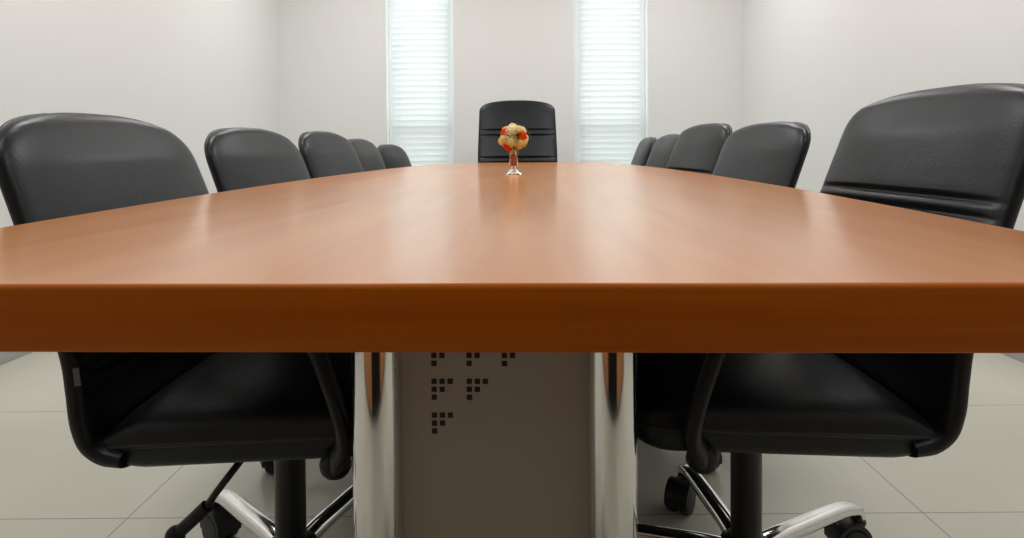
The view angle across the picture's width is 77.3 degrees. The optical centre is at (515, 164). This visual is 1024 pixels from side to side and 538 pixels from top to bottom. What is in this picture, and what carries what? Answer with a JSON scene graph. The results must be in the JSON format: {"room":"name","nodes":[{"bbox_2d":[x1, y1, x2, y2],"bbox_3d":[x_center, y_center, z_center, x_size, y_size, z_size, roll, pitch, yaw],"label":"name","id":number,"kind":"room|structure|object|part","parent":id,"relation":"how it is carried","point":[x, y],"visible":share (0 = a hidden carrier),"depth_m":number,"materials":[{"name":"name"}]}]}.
{"room":"conference room","nodes":[
{"label":"conference room","id":0,"kind":"room"},
{"bbox_2d":[0,0,278,227],"bbox_3d":[-2.094,-0.567,1.487,0.120,2.750,8.400,0,1,0],"label":"wall","id":1,"kind":"structure","parent":0,"point":[189,69],"depth_m":3.54,"materials":[{"name":"white paint"}]},
{"bbox_2d":[0,352,30,364],"bbox_3d":[-2.019,0.763,1.467,0.012,0.090,8.100,0,1,0],"label":"baseboard","id":2,"kind":"structure","parent":1,"relation":"attached to","point":[5,357],"depth_m":2.54,"materials":[{"name":"grey"}]},
{"bbox_2d":[277,0,741,162],"bbox_3d":[-0.047,-0.675,5.586,3.975,2.750,0.200,0,1,0],"label":"wall","id":3,"kind":"structure","parent":0,"point":[333,61],"depth_m":5.48,"materials":[{"name":"white paint"}]},
{"bbox_2d":[388,0,453,162],"bbox_3d":[-0.826,-0.695,5.641,0.582,2.100,0.050,0,1,0],"label":"window","id":4,"kind":"structure","parent":3,"relation":"in","point":[450,2],"depth_m":5.61,"materials":[{"name":"white paint"}]},
{"bbox_2d":[391,0,449,165],"bbox_3d":[-0.834,-0.701,5.568,0.498,2.084,0.054,0,1,0],"label":"blind","id":5,"kind":"object","parent":4,"relation":"attached to","point":[419,28],"visible":0.7,"depth_m":5.57,"materials":[{"name":"white paint"}]},
{"bbox_2d":[573,0,644,161],"bbox_3d":[0.815,-0.707,5.641,0.640,2.100,0.050,0,1,0],"label":"window","id":6,"kind":"structure","parent":3,"relation":"in","point":[576,3],"depth_m":5.61,"materials":[{"name":"white paint"}]},
{"bbox_2d":[580,0,640,164],"bbox_3d":[0.824,-0.712,5.568,0.526,2.084,0.054,0,1,0],"label":"blind","id":7,"kind":"object","parent":6,"relation":"attached to","point":[610,30],"visible":0.71,"depth_m":5.57,"materials":[{"name":"white paint"}]},
{"bbox_3d":[0.635,-0.698,5.542,0.001,2.030,0.001,0,1,0],"label":"lift cord","id":8,"kind":"part","parent":7,"relation":"part of","materials":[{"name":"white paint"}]},
{"bbox_2d":[0,352,1023,537],"bbox_3d":[-0.037,0.843,1.520,4.175,0.100,8.400,0,1,0],"label":"floor","id":9,"kind":"structure","parent":0,"point":[973,488],"depth_m":1.59,"materials":[{"name":"beige tile"}]},
{"bbox_2d":[0,112,352,537],"bbox_3d":[-0.445,0.354,1.173,0.722,0.899,0.637,0,1,3],"label":"office chair","id":10,"kind":"object","parent":9,"relation":"on","point":[125,409],"visible":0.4,"depth_m":0.99,"materials":[{"name":"black leather"}]},
{"bbox_3d":[-0.683,0.186,1.183,0.242,0.561,0.518,0,1,3],"label":"backrest","id":11,"kind":"part","parent":10,"relation":"part of","materials":[{"name":"black leather"}]},
{"bbox_3d":[-0.433,0.485,1.046,0.043,0.071,0.182,0,1,13],"label":"height lever","id":12,"kind":"part","parent":10,"relation":"part of","materials":[{"name":"black metal"}]},
{"bbox_3d":[-0.371,0.388,1.172,0.448,0.136,0.487,0,1,3],"label":"seat","id":13,"kind":"part","parent":10,"relation":"part of","materials":[{"name":"black leather"}]},
{"bbox_3d":[-0.546,0.709,1.291,0.286,0.044,0.038,1,2,40],"label":"arm","id":14,"kind":"part","parent":10,"relation":"part of","materials":[{"name":"silver metal"}]},
{"bbox_3d":[-0.351,0.706,1.340,0.038,0.044,0.286,0,1,22],"label":"arm","id":15,"kind":"part","parent":10,"relation":"part of","materials":[{"name":"silver metal"}]},
{"bbox_3d":[-0.449,0.320,0.932,0.451,0.271,0.122,0,1,3],"label":"armrest","id":16,"kind":"part","parent":10,"relation":"part of","materials":[{"name":"black plastic"}]},
{"bbox_2d":[204,127,310,474],"bbox_3d":[-0.465,0.339,1.865,0.708,0.898,0.629,0,1,7],"label":"office chair","id":17,"kind":"object","parent":9,"relation":"on","point":[236,157],"visible":0.09,"depth_m":1.78,"materials":[{"name":"black leather"}]},
{"bbox_3d":[-0.696,0.171,1.881,0.242,0.561,0.518,0,1,7],"label":"backrest","id":18,"kind":"part","parent":17,"relation":"part of","materials":[{"name":"black leather"}]},
{"bbox_2d":[298,131,363,178],"bbox_3d":[-0.454,0.318,2.552,0.730,0.908,0.635,0,1,7],"label":"office chair","id":19,"kind":"object","parent":9,"relation":"on","point":[324,154],"visible":0.14,"depth_m":2.49,"materials":[{"name":"black leather"}]},
{"bbox_2d":[348,139,385,171],"bbox_3d":[-0.466,0.312,3.235,0.724,0.890,0.646,0,1,3],"label":"office chair","id":20,"kind":"object","parent":9,"relation":"on","point":[370,158],"visible":0.07,"depth_m":3.19,"materials":[{"name":"black leather"}]},
{"bbox_2d":[377,144,411,168],"bbox_3d":[-0.451,0.308,3.863,0.710,0.868,0.637,0,1,7],"label":"office chair","id":21,"kind":"object","parent":9,"relation":"on","point":[393,156],"visible":0.06,"depth_m":3.82,"materials":[{"name":"black leather"}]},
{"bbox_2d":[0,162,1023,537],"bbox_3d":[0.009,0.402,2.310,1.244,0.745,3.820,0,1,1],"label":"conference table","id":22,"kind":"object","parent":9,"relation":"on","point":[494,325],"visible":0.98,"depth_m":0.56,"materials":[{"name":"brown wood"}]},
{"bbox_3d":[-0.029,0.433,0.878,0.257,0.649,0.024,0,1,2],"label":"panel","id":23,"kind":"part","parent":22,"relation":"part of","materials":[{"name":"beige metal"}]},
{"bbox_2d":[503,150,522,174],"bbox_3d":[-0.008,-0.008,2.140,0.070,0.083,0.070,0,1,0],"label":"flower vase","id":24,"kind":"object","parent":22,"relation":"on","point":[513,154],"visible":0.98,"depth_m":2.13,"materials":[{"name":"clear glass"}]},
{"bbox_2d":[497,121,530,151],"bbox_3d":[-0.009,-0.069,2.135,0.119,0.149,0.106,0,1,0],"label":"flower bouquet","id":25,"kind":"object","parent":24,"relation":"in","point":[513,136],"visible":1,"depth_m":2.11,"materials":[{"name":"yellow plant"}]},
{"bbox_2d":[478,100,557,162],"bbox_3d":[0.010,0.122,4.528,0.635,1.204,0.757,0,1,0],"label":"office chair","id":26,"kind":"object","parent":9,"relation":"on","point":[538,118],"visible":0.32,"depth_m":4.76,"materials":[{"name":"black leather"}]},
{"bbox_2d":[631,137,656,165],"bbox_3d":[0.490,0.286,3.892,0.708,0.899,0.643,0,1,3],"label":"office chair","id":27,"kind":"object","parent":9,"relation":"on","point":[642,153],"visible":0.09,"depth_m":3.73,"materials":[{"name":"black leather"}]},
{"bbox_2d":[645,134,678,167],"bbox_3d":[0.455,0.300,3.237,0.728,0.901,0.628,0,1,-1],"label":"office chair","id":28,"kind":"object","parent":9,"relation":"on","point":[661,151],"visible":0.07,"depth_m":3.18,"materials":[{"name":"black leather"}]},
{"bbox_2d":[666,123,732,174],"bbox_3d":[0.452,0.301,2.579,0.738,0.928,0.642,-1,1,-7],"label":"office chair","id":29,"kind":"object","parent":9,"relation":"on","point":[697,149],"visible":0.16,"depth_m":2.52,"materials":[{"name":"black leather"}]},
{"bbox_2d":[712,122,810,468],"bbox_3d":[0.466,0.328,1.912,0.681,0.905,0.627,0,1,-4],"label":"office chair","id":30,"kind":"object","parent":9,"relation":"on","point":[775,153],"visible":0.09,"depth_m":1.83,"materials":[{"name":"black leather"}]},
{"bbox_3d":[0.676,0.168,1.938,0.253,0.590,0.512,-1,1,-6],"label":"backrest","id":31,"kind":"part","parent":30,"relation":"part of","materials":[{"name":"black leather"}]},
{"bbox_2d":[637,83,1023,537],"bbox_3d":[0.462,0.329,1.183,0.714,0.936,0.640,0,1,-3],"label":"office chair","id":32,"kind":"object","parent":9,"relation":"on","point":[957,151],"visible":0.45,"depth_m":1.00,"materials":[{"name":"black leather"}]},
{"bbox_3d":[0.255,0.705,1.209,0.286,0.044,0.038,0,1,11],"label":"arm","id":33,"kind":"part","parent":32,"relation":"part of","materials":[{"name":"silver metal"}]},
{"bbox_3d":[0.402,0.701,1.346,0.038,0.044,0.286,-1,1,-7],"label":"arm","id":34,"kind":"part","parent":32,"relation":"part of","materials":[{"name":"silver metal"}]},
{"bbox_3d":[0.454,0.305,0.927,0.451,0.271,0.122,0,1,-3],"label":"armrest","id":35,"kind":"part","parent":32,"relation":"part of","materials":[{"name":"black plastic"}]},
{"bbox_3d":[0.375,0.375,1.166,0.448,0.136,0.487,0,1,-3],"label":"seat","id":36,"kind":"part","parent":32,"relation":"part of","materials":[{"name":"black leather"}]},
{"bbox_3d":[0.578,0.702,1.249,0.286,0.044,0.038,-1,1,-25],"label":"arm","id":37,"kind":"part","parent":32,"relation":"part of","materials":[{"name":"silver metal"}]},
{"bbox_3d":[0.689,0.154,1.180,0.253,0.590,0.512,0,1,-3],"label":"backrest","id":38,"kind":"part","parent":32,"relation":"part of","materials":[{"name":"black leather"}]},
{"bbox_2d":[742,0,1023,230],"bbox_3d":[2.001,-0.596,1.487,0.120,2.750,8.400,0,1,0],"label":"wall","id":39,"kind":"structure","parent":0,"point":[815,64],"depth_m":3.68,"materials":[{"name":"white paint"}]},
{"bbox_2d":[1001,353,1023,362],"bbox_3d":[1.944,0.735,1.467,0.012,0.090,8.100,0,1,0],"label":"baseboard","id":40,"kind":"structure","parent":39,"relation":"attached to","point":[1018,356],"depth_m":2.47,"materials":[{"name":"grey"}]}
]}

